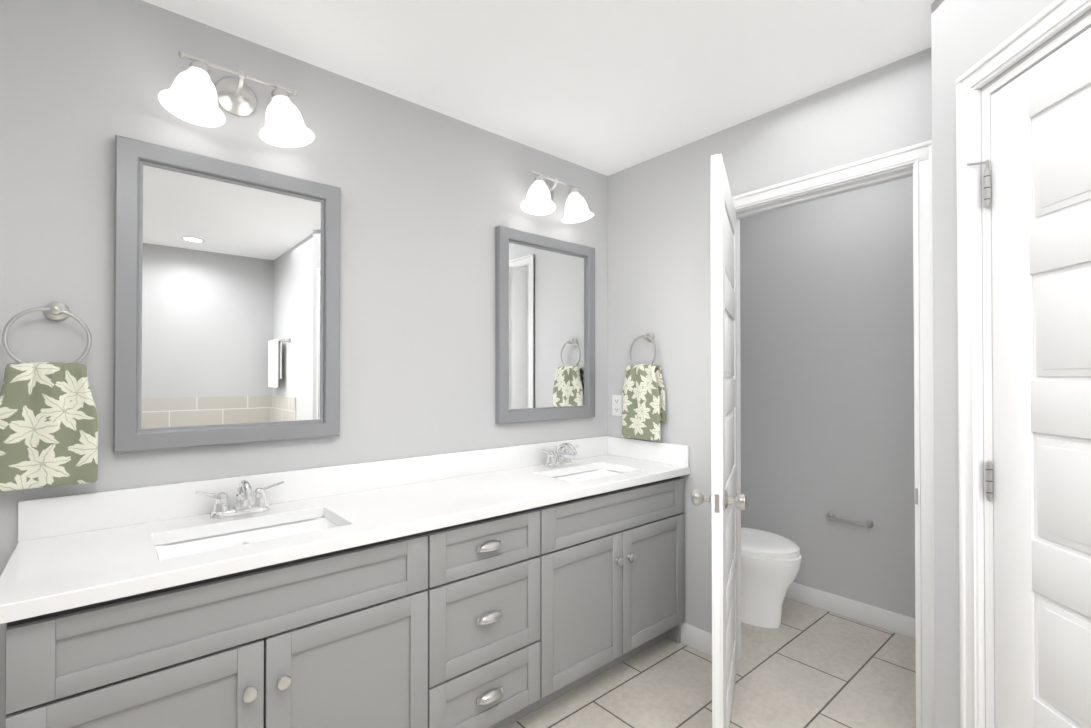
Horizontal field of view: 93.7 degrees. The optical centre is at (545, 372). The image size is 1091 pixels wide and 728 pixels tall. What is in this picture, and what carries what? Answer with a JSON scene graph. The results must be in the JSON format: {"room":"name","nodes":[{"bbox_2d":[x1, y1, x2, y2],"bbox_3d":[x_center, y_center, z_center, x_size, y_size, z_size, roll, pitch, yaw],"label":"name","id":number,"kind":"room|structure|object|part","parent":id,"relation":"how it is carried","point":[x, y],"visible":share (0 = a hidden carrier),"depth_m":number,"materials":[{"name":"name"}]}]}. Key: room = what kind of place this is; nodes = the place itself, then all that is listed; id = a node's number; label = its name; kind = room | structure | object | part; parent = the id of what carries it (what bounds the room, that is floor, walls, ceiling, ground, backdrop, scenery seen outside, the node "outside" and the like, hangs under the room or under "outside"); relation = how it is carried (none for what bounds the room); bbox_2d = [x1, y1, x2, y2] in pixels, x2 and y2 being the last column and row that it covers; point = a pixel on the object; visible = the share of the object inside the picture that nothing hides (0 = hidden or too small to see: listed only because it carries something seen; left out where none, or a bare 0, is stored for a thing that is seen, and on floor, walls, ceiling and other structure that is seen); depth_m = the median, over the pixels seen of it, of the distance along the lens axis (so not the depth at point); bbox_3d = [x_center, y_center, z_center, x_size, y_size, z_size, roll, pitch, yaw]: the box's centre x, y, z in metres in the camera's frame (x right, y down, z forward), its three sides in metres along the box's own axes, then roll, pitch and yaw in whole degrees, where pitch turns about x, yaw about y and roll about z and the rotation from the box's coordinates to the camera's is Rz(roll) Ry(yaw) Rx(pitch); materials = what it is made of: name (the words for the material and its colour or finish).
{"room":"bathroom","nodes":[
{"label":"bathroom","id":0,"kind":"room"},
{"bbox_2d":[0,0,607,727],"bbox_3d":[-0.709,0.099,2.046,4.715,2.440,0.100,0,-1,-41],"label":"wall","id":1,"kind":"structure","parent":0,"point":[430,200],"depth_m":1.86,"materials":[{"name":"grey paint"}]},
{"bbox_2d":[0,302,97,491],"bbox_3d":[-1.341,0.055,1.379,0.204,0.501,0.083,0,-1,-41],"label":"towel ring","id":2,"kind":"object","parent":1,"relation":"attached to","point":[48,425],"visible":1,"depth_m":1.35,"materials":[{"name":"silver metal"}]},
{"bbox_2d":[0,362,97,491],"bbox_3d":[-1.337,0.139,1.373,0.208,0.336,0.076,0,-1,-41],"label":"towel","id":3,"kind":"object","parent":2,"relation":"hanging from","point":[49,415],"depth_m":1.35,"materials":[{"name":"green fabric"}]},
{"bbox_2d":[113,135,340,452],"bbox_3d":[-1.012,-0.226,1.696,0.640,0.920,0.034,0,-1,-41],"label":"mirror","id":4,"kind":"object","parent":1,"relation":"attached to","point":[226,302],"visible":0.98,"depth_m":1.66,"materials":[{"name":"grey mirror"}]},
{"bbox_3d":[-1.018,-0.226,1.703,0.530,0.810,0.012,0,-1,-41],"label":"glass","id":5,"kind":"part","parent":4,"relation":"part of","materials":[{"name":"white"}]},
{"bbox_2d":[158,51,314,147],"bbox_3d":[-0.969,-0.876,1.633,0.428,0.201,0.193,0,-1,-41],"label":"sconce","id":6,"kind":"object","parent":1,"relation":"attached to","point":[193,94],"visible":1,"depth_m":1.65,"materials":[{"name":"white glass"}]},
{"bbox_3d":[-1.060,-0.845,1.538,0.166,0.138,0.167,0,-1,-41],"label":"lamp shade","id":7,"kind":"part","parent":6,"relation":"part of","materials":[{"name":"white glass"}]},
{"bbox_3d":[-1.058,-0.850,1.548,0.044,0.054,0.043,0,-1,-41],"label":"bulb","id":8,"kind":"part","parent":6,"relation":"part of","materials":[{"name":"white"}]},
{"bbox_3d":[-0.990,-0.916,1.657,0.333,0.120,0.129,0,-1,-41],"label":"arm","id":9,"kind":"part","parent":6,"relation":"part of"},
{"bbox_3d":[-0.862,-0.844,1.708,0.166,0.138,0.167,0,-1,-41],"label":"lamp shade","id":10,"kind":"part","parent":6,"relation":"part of","materials":[{"name":"white glass"}]},
{"bbox_2d":[495,225,594,423],"bbox_3d":[0.020,-0.218,2.586,0.640,0.920,0.034,0,-1,-41],"label":"mirror","id":11,"kind":"object","parent":1,"relation":"attached to","point":[545,335],"visible":1,"depth_m":2.56,"materials":[{"name":"grey mirror"}]},
{"bbox_3d":[0.014,-0.218,2.593,0.530,0.810,0.012,0,-1,-41],"label":"glass","id":12,"kind":"part","parent":11,"relation":"part of","materials":[{"name":"white"}]},
{"bbox_2d":[521,170,593,223],"bbox_3d":[0.057,-0.869,2.518,0.428,0.201,0.193,0,-1,-41],"label":"sconce","id":13,"kind":"object","parent":1,"relation":"attached to","point":[539,197],"visible":1,"depth_m":2.49,"materials":[{"name":"white glass"}]},
{"bbox_3d":[-0.034,-0.838,2.423,0.166,0.138,0.167,0,-1,-41],"label":"lamp shade","id":14,"kind":"part","parent":13,"relation":"part of","materials":[{"name":"white glass"}]},
{"bbox_3d":[0.036,-0.909,2.543,0.333,0.120,0.129,0,-1,-41],"label":"arm","id":15,"kind":"part","parent":13,"relation":"part of"},
{"bbox_3d":[0.164,-0.836,2.594,0.166,0.138,0.167,0,-1,-41],"label":"lamp shade","id":16,"kind":"part","parent":13,"relation":"part of","materials":[{"name":"white glass"}]},
{"bbox_2d":[18,436,607,539],"bbox_3d":[-0.530,0.402,2.115,2.307,0.106,0.018,0,-1,-41],"label":"backsplash","id":17,"kind":"structure","parent":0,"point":[49,516],"depth_m":1.77,"materials":[{"name":"white stone"}]},
{"bbox_2d":[142,0,934,175],"bbox_3d":[0.500,-1.163,0.655,4.715,0.060,3.800,0,-1,-41],"label":"ceiling","id":18,"kind":"structure","parent":0,"point":[607,87],"depth_m":1.80,"materials":[{"name":"white paint"}]},
{"bbox_2d":[505,597,915,727],"bbox_3d":[0.500,1.337,0.635,4.715,0.060,3.800,0,-1,-41],"label":"floor","id":19,"kind":"structure","parent":0,"point":[803,665],"depth_m":2.16,"materials":[{"name":"tile"}]},
{"bbox_2d":[0,468,689,727],"bbox_3d":[-0.347,0.905,1.921,2.286,0.826,0.544,0,-1,-41],"label":"bathroom vanity","id":20,"kind":"object","parent":19,"relation":"on","point":[501,587],"depth_m":1.51,"materials":[{"name":"grey wood"}]},
{"bbox_2d":[0,456,689,615],"bbox_3d":[-0.353,0.475,1.925,2.328,0.042,0.536,0,-1,-41],"label":"countertop","id":21,"kind":"structure","parent":20,"relation":"on","point":[45,571],"depth_m":1.48,"materials":[{"name":"white stone"}]},
{"bbox_2d":[196,476,283,519],"bbox_3d":[-0.940,0.394,1.596,0.239,0.114,0.154,0,-1,-41],"label":"faucet","id":22,"kind":"object","parent":21,"relation":"on","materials":[{"name":"silver metal"}]},
{"bbox_2d":[540,440,579,467],"bbox_3d":[0.097,0.401,2.491,0.239,0.114,0.154,0,-1,-41],"label":"faucet","id":23,"kind":"object","parent":21,"relation":"on","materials":[{"name":"silver metal"}]},
{"bbox_2d":[741,527,801,627],"bbox_3d":[1.043,0.929,2.853,0.410,0.793,0.734,0,-1,-41],"label":"toilet","id":24,"kind":"object","parent":19,"relation":"on","point":[770,564],"visible":0.29,"depth_m":2.63,"materials":[{"name":"white ceramic"}]},
{"bbox_2d":[608,47,931,633],"bbox_3d":[1.010,0.100,2.208,0.100,2.440,1.900,0,-1,-41],"label":"wall","id":25,"kind":"structure","parent":0,"point":[659,246],"depth_m":2.46,"materials":[{"name":"grey paint"}]},
{"bbox_2d":[612,395,621,415],"bbox_3d":[0.396,0.185,2.834,0.009,0.115,0.070,0,-1,-41],"label":"electrical outlet","id":26,"kind":"object","parent":25,"relation":"attached to","point":[616,405],"visible":1,"depth_m":2.83,"materials":[{"name":"white plastic"}]},
{"bbox_2d":[622,332,665,440],"bbox_3d":[0.508,0.067,2.649,0.083,0.556,0.249,0,-1,-41],"label":"towel ring","id":27,"kind":"object","parent":25,"relation":"attached to","point":[643,406],"visible":1,"depth_m":2.61,"materials":[{"name":"silver metal"}]},
{"bbox_2d":[608,436,689,467],"bbox_3d":[0.520,0.409,2.680,0.020,0.102,0.534,0,-1,-41],"label":"backsplash","id":28,"kind":"structure","parent":25,"relation":"attached to","point":[617,446],"depth_m":2.64,"materials":[{"name":"white stone"}]},
{"bbox_2d":[681,622,711,655],"bbox_3d":[0.704,1.273,2.466,0.014,0.100,0.254,0,-1,-41],"label":"baseboard","id":29,"kind":"structure","parent":25,"relation":"attached to","point":[697,638],"depth_m":2.44,"materials":[{"name":"white wood"}]},
{"bbox_2d":[692,154,746,727],"bbox_3d":[0.708,0.295,2.003,0.179,2.023,0.709,0,-1,24],"label":"door","id":30,"kind":"structure","parent":25,"relation":"in","point":[725,499],"depth_m":1.71,"materials":[{"name":"white wood"}]},
{"bbox_2d":[732,140,935,727],"bbox_3d":[1.105,0.264,2.097,0.146,2.112,0.839,0,-1,-41],"label":"door frame","id":31,"kind":"structure","parent":25,"relation":"attached to","point":[918,156],"depth_m":1.77,"materials":[{"name":"white wood"}]},
{"bbox_2d":[740,176,914,617],"bbox_3d":[1.692,0.105,2.796,0.100,2.440,1.900,0,-1,-41],"label":"wall","id":32,"kind":"structure","parent":0,"point":[827,353],"depth_m":2.82,"materials":[{"name":"grey paint"}]},
{"bbox_2d":[825,513,873,527],"bbox_3d":[1.627,0.800,2.751,0.047,0.038,0.229,0,-1,-41],"label":"toilet paper holder","id":33,"kind":"object","parent":32,"relation":"attached to","point":[866,524],"visible":1,"depth_m":2.72,"materials":[{"name":"silver metal"}]},
{"bbox_2d":[785,582,914,638],"bbox_3d":[1.649,1.275,2.749,0.014,0.100,1.700,0,-1,-41],"label":"baseboard","id":34,"kind":"structure","parent":32,"relation":"attached to","point":[900,624],"depth_m":2.73,"materials":[{"name":"white wood"}]},
{"bbox_2d":[931,0,1090,727],"bbox_3d":[1.182,0.091,1.067,0.123,2.440,0.970,0,0,4],"label":"wall","id":35,"kind":"structure","parent":0,"point":[982,51],"depth_m":1.40,"materials":[{"name":"grey paint"}]},
{"bbox_2d":[967,27,1090,727],"bbox_3d":[1.159,0.287,1.043,0.179,2.023,0.652,0,0,4],"label":"closet door","id":36,"kind":"structure","parent":35,"relation":"in","point":[1041,196],"depth_m":1.19,"materials":[{"name":"white wood"}]}
]}

